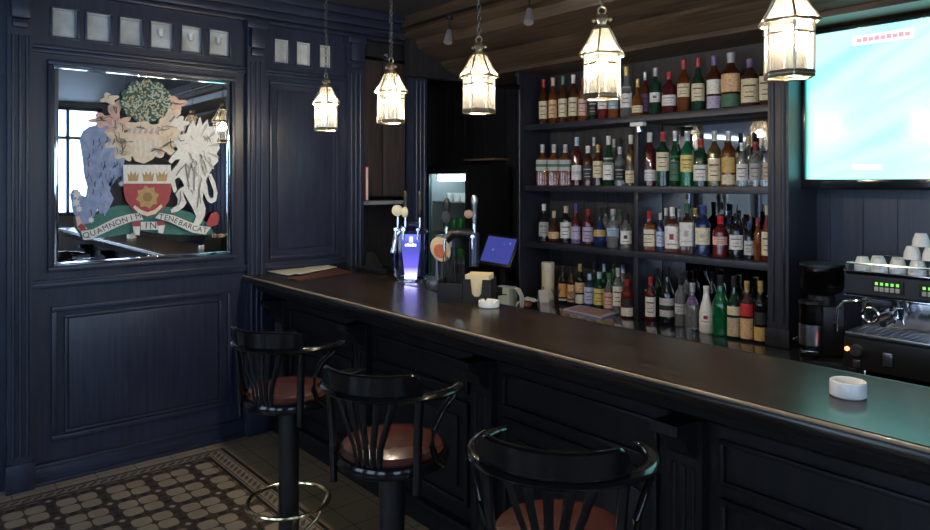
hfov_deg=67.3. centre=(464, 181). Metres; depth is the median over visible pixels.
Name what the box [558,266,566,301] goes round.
liquor bottle
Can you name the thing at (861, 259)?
coffee cup
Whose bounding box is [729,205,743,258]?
liquor bottle
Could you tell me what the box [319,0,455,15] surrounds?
ceiling
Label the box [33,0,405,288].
trim
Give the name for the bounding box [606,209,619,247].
liquor bottle
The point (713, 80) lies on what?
liquor bottle
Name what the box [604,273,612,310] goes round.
liquor bottle
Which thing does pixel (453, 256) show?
straw
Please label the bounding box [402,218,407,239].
faucet
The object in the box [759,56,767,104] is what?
liquor bottle
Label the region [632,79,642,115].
liquor bottle
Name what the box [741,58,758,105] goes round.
liquor bottle
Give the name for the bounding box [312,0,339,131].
pendant lantern
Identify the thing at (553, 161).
liquor bottle
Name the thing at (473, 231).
faucet
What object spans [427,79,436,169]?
wall
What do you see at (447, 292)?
caddy
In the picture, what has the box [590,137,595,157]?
liquor bottle
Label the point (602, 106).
liquor bottle
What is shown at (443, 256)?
straw
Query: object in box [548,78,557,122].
liquor bottle
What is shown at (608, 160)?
liquor bottle
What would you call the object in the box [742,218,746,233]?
liquor bottle
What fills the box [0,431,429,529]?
floor
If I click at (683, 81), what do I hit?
liquor bottle
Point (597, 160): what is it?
liquor bottle
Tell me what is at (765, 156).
liquor bottle
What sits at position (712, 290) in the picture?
liquor bottle
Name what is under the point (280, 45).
picture frame
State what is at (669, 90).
liquor bottle
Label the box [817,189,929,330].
wall
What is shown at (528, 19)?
ceiling spotlight
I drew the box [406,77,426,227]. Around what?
trim
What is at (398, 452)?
seat cushion
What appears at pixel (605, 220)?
liquor bottle
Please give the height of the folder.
0.270 m
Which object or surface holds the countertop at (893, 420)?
on the bar counter at (718, 470)
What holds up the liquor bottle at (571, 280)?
on the countertop at (554, 306)
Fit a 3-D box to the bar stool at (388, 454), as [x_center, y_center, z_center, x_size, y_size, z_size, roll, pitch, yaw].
[-0.279,1.198,2.550,0.534,1.103,0.479,0,0,20]
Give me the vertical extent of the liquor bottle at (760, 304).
0.348 m
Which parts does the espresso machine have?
power knob, gauge plate, handle, cup rail, splash panel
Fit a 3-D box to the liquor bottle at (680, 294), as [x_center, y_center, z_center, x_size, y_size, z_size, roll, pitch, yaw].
[1.366,0.752,4.424,0.070,0.314,0.072,0,0,24]
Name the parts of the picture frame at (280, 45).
glass pane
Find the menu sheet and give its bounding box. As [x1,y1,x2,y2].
[290,265,335,273]
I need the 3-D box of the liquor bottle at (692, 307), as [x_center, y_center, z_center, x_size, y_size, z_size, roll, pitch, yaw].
[1.406,0.767,4.317,0.084,0.285,0.084,0,0,24]
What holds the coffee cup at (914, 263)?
on the espresso machine
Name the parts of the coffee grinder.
dosing glass, hopper lid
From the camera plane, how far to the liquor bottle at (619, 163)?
4.85 m
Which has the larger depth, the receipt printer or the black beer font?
the receipt printer
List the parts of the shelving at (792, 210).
shelf, shelf, shelf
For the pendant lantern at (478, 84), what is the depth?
3.20 m
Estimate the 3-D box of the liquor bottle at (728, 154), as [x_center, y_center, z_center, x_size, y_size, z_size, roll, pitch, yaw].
[1.609,-0.142,4.261,0.082,0.339,0.084,0,0,27]
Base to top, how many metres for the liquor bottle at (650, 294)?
0.284 m
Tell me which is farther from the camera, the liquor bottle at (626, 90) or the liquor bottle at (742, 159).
the liquor bottle at (626, 90)
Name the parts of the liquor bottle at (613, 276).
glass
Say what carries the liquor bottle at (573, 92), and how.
on the shelving at (792, 210)
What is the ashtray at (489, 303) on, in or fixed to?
on the countertop at (893, 420)
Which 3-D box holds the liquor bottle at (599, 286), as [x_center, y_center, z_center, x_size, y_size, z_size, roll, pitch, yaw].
[0.971,0.780,5.047,0.080,0.259,0.082,0,0,19]
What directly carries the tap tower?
on the countertop at (893, 420)
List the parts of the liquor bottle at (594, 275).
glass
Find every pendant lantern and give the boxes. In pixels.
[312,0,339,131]
[374,0,407,124]
[459,0,498,114]
[579,0,624,101]
[758,0,821,81]
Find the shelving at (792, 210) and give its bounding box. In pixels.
[515,26,816,348]
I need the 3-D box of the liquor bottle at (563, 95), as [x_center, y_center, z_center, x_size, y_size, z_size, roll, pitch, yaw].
[0.742,-0.621,5.287,0.070,0.360,0.072,0,0,16]
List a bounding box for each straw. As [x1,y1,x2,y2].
[442,256,443,282]
[453,256,455,283]
[458,256,460,283]
[461,256,462,283]
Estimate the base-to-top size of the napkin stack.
0.142 m
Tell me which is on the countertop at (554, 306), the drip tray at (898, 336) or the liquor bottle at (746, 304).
the liquor bottle at (746, 304)
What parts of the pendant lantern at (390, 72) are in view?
chain, bulb, brass frame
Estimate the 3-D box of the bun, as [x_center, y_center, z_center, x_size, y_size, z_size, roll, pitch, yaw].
[0.442,0.871,5.026,0.145,0.078,0.089,0,0,30]
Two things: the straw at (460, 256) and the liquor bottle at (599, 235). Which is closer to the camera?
the straw at (460, 256)
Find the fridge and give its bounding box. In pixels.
[427,165,508,285]
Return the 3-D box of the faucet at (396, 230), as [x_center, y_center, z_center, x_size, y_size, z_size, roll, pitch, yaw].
[-0.437,0.294,4.492,0.023,0.150,0.089,0,0,8]
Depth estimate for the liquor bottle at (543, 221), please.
5.40 m
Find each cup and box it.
[446,193,452,200]
[453,193,460,200]
[460,193,464,200]
[854,256,870,269]
[870,255,883,262]
[870,257,887,271]
[889,257,905,264]
[889,259,906,272]
[903,246,921,259]
[908,260,926,274]
[912,233,929,246]
[922,247,929,260]
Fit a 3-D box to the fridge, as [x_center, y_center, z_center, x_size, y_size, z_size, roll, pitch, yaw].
[0.021,0.800,6.550,0.512,1.900,0.607,0,0,-40]
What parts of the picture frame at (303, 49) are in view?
glass pane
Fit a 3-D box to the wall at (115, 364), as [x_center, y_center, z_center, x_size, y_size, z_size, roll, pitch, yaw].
[-3.305,0.220,3.446,6.400,3.060,0.230,0,0,-40]
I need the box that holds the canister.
[541,261,554,300]
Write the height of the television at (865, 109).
0.872 m
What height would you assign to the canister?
0.291 m
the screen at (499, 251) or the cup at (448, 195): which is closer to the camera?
the screen at (499, 251)
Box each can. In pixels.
[450,217,456,228]
[457,218,463,227]
[457,248,463,260]
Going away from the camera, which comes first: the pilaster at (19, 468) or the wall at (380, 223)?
the pilaster at (19, 468)
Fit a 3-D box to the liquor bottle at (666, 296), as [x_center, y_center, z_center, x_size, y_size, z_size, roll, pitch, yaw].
[1.309,0.730,4.523,0.095,0.360,0.098,0,0,23]
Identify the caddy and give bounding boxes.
[438,274,495,302]
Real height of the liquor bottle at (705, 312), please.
0.281 m
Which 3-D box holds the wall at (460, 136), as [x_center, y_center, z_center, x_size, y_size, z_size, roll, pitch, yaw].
[2.677,0.220,4.029,0.110,3.060,10.100,0,0,-40]
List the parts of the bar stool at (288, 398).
post, crest rail, arm rail, post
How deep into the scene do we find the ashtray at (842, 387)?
2.05 m
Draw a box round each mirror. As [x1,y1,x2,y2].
[54,65,229,265]
[662,116,767,305]
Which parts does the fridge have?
door frame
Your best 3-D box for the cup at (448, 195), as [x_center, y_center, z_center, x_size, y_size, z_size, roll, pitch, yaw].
[-0.142,0.141,6.613,0.084,0.075,0.083,0,0,-40]
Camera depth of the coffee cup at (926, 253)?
3.12 m
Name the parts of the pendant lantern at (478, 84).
chain, bulb, brass frame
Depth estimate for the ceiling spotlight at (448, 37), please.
5.05 m
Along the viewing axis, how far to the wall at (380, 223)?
5.90 m
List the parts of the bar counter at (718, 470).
frieze panel, door panel, frieze panel, door panel, frieze panel, door panel, door panel, frieze panel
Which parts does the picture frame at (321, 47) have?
glass pane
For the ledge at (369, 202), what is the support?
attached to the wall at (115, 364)
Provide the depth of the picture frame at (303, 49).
5.15 m
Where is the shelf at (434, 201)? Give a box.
[433,200,464,202]
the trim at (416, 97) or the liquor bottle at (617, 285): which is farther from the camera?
the trim at (416, 97)
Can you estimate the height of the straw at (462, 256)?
0.235 m
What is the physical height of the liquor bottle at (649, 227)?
0.266 m
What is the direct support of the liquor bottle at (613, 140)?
on the shelving at (792, 210)
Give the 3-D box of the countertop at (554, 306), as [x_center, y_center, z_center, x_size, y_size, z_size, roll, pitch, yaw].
[2.124,1.330,3.281,0.820,0.840,5.670,0,0,-40]
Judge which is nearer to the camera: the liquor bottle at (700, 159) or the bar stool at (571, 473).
the bar stool at (571, 473)
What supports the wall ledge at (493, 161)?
attached to the wall at (460, 136)
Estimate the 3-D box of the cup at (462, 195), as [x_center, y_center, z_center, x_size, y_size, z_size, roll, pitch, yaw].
[-0.006,0.141,6.453,0.084,0.075,0.083,0,0,-40]
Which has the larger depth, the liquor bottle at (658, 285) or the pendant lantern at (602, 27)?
the liquor bottle at (658, 285)
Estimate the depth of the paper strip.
4.95 m
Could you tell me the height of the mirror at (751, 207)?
1.326 m
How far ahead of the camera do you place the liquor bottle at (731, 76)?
4.21 m
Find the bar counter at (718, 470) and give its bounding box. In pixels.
[252,284,929,529]
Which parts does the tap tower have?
handle, lit panel, foot plate, casing, handle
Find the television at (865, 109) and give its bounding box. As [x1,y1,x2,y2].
[801,13,929,189]
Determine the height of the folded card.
0.090 m
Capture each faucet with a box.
[394,216,399,239]
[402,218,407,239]
[416,218,421,239]
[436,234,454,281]
[443,226,448,251]
[471,224,475,248]
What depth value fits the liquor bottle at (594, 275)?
5.18 m
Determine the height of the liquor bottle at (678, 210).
0.282 m
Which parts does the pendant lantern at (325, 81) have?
chain, bulb, brass frame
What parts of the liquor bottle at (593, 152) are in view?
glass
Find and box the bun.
[516,297,537,307]
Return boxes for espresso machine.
[833,255,929,382]
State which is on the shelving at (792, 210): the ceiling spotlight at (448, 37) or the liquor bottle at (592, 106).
the liquor bottle at (592, 106)
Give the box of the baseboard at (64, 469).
[35,416,271,487]
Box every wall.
[0,0,343,491]
[364,40,405,265]
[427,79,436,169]
[437,80,518,286]
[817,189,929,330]
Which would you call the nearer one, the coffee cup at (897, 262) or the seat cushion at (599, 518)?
the seat cushion at (599, 518)
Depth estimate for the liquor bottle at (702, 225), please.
4.36 m
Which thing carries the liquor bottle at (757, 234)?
on the shelving at (792, 210)
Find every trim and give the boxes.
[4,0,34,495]
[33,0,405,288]
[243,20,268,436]
[343,35,366,265]
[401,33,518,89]
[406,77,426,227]
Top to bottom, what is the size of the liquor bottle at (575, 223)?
0.297 m
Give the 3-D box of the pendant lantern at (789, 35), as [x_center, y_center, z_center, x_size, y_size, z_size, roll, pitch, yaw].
[0.984,-0.815,2.120,0.161,1.001,0.186,0,0,14]
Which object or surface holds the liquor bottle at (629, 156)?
on the shelving at (792, 210)
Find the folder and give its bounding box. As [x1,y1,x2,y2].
[364,167,367,200]
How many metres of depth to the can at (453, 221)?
6.53 m
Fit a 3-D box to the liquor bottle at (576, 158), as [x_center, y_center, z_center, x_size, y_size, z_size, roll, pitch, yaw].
[0.830,-0.152,5.183,0.078,0.360,0.080,0,0,17]
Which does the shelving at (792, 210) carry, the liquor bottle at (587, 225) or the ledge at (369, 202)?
the liquor bottle at (587, 225)
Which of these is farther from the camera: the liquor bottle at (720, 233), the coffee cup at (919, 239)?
the liquor bottle at (720, 233)
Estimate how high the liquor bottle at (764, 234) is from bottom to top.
0.327 m
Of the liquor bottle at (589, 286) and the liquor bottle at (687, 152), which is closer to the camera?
the liquor bottle at (687, 152)
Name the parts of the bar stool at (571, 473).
post, crest rail, arm rail, post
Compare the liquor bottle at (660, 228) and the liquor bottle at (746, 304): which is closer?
the liquor bottle at (746, 304)
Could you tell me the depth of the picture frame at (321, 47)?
5.26 m
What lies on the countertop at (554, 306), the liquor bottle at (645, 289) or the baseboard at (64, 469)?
the liquor bottle at (645, 289)
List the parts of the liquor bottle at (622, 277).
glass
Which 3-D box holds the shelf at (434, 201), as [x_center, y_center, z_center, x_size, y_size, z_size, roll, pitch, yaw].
[0.030,0.186,6.557,0.410,0.012,0.547,0,0,-40]
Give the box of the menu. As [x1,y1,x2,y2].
[267,268,300,275]
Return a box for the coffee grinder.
[793,261,846,370]
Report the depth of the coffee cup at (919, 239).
3.13 m
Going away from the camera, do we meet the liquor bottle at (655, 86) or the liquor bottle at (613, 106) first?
the liquor bottle at (655, 86)
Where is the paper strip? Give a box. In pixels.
[513,287,523,307]
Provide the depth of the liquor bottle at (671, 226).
4.52 m
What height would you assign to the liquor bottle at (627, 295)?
0.255 m
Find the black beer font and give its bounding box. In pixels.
[430,195,478,290]
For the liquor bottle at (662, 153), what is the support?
on the shelving at (792, 210)
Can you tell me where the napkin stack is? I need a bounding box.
[465,272,493,296]
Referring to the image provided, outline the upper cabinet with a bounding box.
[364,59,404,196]
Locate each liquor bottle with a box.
[536,144,547,185]
[539,79,547,123]
[539,204,548,241]
[547,144,558,185]
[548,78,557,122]
[548,211,559,241]
[558,76,567,121]
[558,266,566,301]
[559,144,570,185]
[560,206,571,243]
[567,267,574,303]
[568,74,577,121]
[571,137,581,185]
[571,204,580,243]
[575,264,584,304]
[578,78,587,120]
[582,146,592,185]
[582,209,593,244]
[584,274,593,306]
[588,80,597,119]
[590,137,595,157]
[592,263,596,283]
[593,145,602,185]
[593,207,606,246]
[594,272,604,308]
[598,78,607,118]
[601,264,606,286]
[602,207,609,244]
[603,136,613,185]
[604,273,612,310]
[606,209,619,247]
[608,80,618,117]
[611,264,615,286]
[612,139,616,160]
[613,268,622,313]
[614,147,624,185]
[617,209,623,246]
[620,66,632,116]
[620,214,631,248]
[620,265,625,288]
[621,279,633,317]
[625,135,633,185]
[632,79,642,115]
[641,72,648,114]
[644,211,656,250]
[644,289,645,317]
[645,132,655,185]
[645,277,655,320]
[650,68,660,113]
[655,268,661,315]
[656,132,669,185]
[656,213,664,251]
[659,266,674,323]
[662,72,676,112]
[662,208,668,225]
[665,207,679,252]
[669,131,679,185]
[675,276,685,325]
[676,209,680,221]
[677,59,689,111]
[679,203,693,253]
[680,131,693,185]
[683,271,689,300]
[685,283,699,329]
[691,58,704,110]
[693,139,707,185]
[693,208,697,252]
[695,205,710,255]
[699,286,711,333]
[706,55,720,108]
[708,131,720,185]
[709,272,716,303]
[712,275,727,336]
[713,216,727,256]
[721,52,740,107]
[721,131,735,186]
[724,211,732,255]
[727,276,739,338]
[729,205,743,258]
[736,143,747,186]
[740,281,753,340]
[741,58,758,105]
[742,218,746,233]
[744,222,753,259]
[745,136,752,186]
[749,142,761,186]
[754,218,760,259]
[754,281,766,342]
[758,137,764,186]
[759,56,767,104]
[761,205,767,260]
[762,141,767,186]
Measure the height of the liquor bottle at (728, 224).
0.280 m
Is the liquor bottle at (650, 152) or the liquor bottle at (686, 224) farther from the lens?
the liquor bottle at (650, 152)
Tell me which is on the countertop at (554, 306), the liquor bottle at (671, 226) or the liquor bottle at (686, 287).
the liquor bottle at (686, 287)
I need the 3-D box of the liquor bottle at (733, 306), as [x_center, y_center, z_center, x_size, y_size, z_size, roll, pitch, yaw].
[1.570,0.730,4.074,0.076,0.360,0.078,0,0,27]
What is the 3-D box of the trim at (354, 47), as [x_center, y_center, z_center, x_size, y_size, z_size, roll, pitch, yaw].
[-0.854,0.320,5.372,0.164,2.860,0.150,0,0,-40]
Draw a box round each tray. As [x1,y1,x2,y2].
[356,265,393,273]
[845,325,929,347]
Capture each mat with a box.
[288,268,351,280]
[563,305,615,318]
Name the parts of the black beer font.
handle, handle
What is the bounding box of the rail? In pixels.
[400,0,504,29]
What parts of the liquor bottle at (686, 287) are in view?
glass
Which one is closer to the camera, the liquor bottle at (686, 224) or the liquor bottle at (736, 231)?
the liquor bottle at (736, 231)
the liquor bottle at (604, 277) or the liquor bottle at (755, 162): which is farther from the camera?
the liquor bottle at (604, 277)
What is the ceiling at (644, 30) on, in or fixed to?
attached to the wall at (851, 224)
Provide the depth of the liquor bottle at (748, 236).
4.14 m
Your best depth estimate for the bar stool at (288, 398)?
3.10 m
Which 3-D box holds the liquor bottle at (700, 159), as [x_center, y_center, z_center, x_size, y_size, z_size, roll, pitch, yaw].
[1.488,-0.122,4.404,0.089,0.299,0.092,0,0,25]
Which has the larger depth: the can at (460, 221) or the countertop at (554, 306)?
the can at (460, 221)
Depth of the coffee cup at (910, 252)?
3.16 m
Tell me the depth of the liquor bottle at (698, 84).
4.39 m
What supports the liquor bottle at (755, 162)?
on the shelving at (792, 210)
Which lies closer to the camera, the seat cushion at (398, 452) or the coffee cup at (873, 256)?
the seat cushion at (398, 452)
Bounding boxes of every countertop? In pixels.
[242,264,929,466]
[515,296,929,386]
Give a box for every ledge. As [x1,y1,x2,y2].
[364,200,403,204]
[463,158,509,165]
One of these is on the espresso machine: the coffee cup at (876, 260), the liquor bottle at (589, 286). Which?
the coffee cup at (876, 260)
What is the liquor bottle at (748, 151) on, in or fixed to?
on the shelving at (792, 210)
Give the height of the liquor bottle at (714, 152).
0.345 m
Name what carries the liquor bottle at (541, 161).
on the shelving at (792, 210)
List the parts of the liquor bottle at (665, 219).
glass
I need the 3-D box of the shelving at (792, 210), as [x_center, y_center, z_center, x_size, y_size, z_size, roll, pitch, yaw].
[1.212,0.029,4.697,0.385,1.759,2.119,0,0,-40]
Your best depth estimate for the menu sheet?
4.97 m
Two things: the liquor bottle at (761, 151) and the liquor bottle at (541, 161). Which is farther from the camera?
the liquor bottle at (541, 161)
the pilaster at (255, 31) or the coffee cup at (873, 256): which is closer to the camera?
the coffee cup at (873, 256)
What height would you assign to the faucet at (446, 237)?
0.150 m
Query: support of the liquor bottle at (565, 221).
on the shelving at (792, 210)
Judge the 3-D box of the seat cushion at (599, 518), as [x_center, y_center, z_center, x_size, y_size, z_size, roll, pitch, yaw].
[0.264,0.960,1.919,0.383,0.044,0.383,0,0,16]
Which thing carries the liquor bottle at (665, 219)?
on the shelving at (792, 210)
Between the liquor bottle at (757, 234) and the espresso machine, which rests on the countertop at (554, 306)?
the espresso machine
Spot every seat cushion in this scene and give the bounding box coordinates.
[246,376,324,404]
[339,424,443,467]
[495,499,627,529]
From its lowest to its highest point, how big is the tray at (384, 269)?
0.035 m
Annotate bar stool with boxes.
[229,325,346,529]
[319,365,464,529]
[465,426,661,529]
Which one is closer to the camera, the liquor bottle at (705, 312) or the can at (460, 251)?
the liquor bottle at (705, 312)
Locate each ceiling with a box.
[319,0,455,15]
[402,0,929,85]
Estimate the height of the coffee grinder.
0.513 m
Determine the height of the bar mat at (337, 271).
0.004 m
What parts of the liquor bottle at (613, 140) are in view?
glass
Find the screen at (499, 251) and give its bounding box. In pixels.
[479,234,517,284]
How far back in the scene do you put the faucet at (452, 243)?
4.44 m
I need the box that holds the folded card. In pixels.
[537,290,548,302]
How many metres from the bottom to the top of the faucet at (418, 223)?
0.200 m
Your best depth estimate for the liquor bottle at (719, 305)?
4.12 m
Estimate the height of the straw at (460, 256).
0.235 m
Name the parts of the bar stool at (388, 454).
post, crest rail, arm rail, post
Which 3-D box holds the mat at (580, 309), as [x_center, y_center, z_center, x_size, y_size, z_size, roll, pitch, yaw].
[0.874,0.904,4.880,0.228,0.010,0.420,0,0,-36]
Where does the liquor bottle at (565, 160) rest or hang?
on the shelving at (792, 210)
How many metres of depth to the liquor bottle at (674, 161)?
4.52 m
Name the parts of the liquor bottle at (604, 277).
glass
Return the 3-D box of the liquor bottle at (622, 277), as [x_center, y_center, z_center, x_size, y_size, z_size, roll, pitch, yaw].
[1.130,0.751,4.992,0.060,0.316,0.060,0,0,20]
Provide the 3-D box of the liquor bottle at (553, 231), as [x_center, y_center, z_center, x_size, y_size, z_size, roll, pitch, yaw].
[0.683,0.341,5.357,0.092,0.238,0.095,0,0,16]
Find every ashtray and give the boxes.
[478,299,499,308]
[829,376,866,400]
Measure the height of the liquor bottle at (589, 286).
0.236 m
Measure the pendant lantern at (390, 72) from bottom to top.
1.001 m
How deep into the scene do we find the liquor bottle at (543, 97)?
5.41 m
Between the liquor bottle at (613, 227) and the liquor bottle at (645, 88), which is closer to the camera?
the liquor bottle at (645, 88)
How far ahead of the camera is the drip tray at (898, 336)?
3.20 m
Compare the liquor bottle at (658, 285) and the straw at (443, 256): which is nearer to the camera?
the straw at (443, 256)
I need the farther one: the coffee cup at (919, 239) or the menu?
the menu
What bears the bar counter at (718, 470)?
on the floor
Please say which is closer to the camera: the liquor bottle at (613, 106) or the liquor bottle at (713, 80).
the liquor bottle at (713, 80)
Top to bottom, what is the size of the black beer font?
0.564 m
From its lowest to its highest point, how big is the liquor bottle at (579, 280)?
0.301 m
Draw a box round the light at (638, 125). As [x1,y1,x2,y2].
[630,122,645,131]
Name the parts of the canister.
lid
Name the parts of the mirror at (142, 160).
crown, crown, crown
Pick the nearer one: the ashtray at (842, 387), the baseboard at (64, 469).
the ashtray at (842, 387)
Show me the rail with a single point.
(493, 1)
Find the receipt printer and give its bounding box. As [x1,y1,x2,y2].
[498,285,516,305]
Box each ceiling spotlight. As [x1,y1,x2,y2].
[443,15,451,44]
[523,0,532,25]
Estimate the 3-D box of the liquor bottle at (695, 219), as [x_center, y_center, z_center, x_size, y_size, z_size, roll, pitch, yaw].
[1.499,0.315,4.548,0.061,0.292,0.061,0,0,25]
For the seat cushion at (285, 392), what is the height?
0.044 m
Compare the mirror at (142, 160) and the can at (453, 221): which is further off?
the can at (453, 221)
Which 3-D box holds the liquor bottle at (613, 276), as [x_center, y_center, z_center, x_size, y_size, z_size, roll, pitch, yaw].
[1.076,0.751,5.056,0.061,0.316,0.061,0,0,20]
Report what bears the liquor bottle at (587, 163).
on the shelving at (792, 210)
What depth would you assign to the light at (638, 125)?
4.59 m

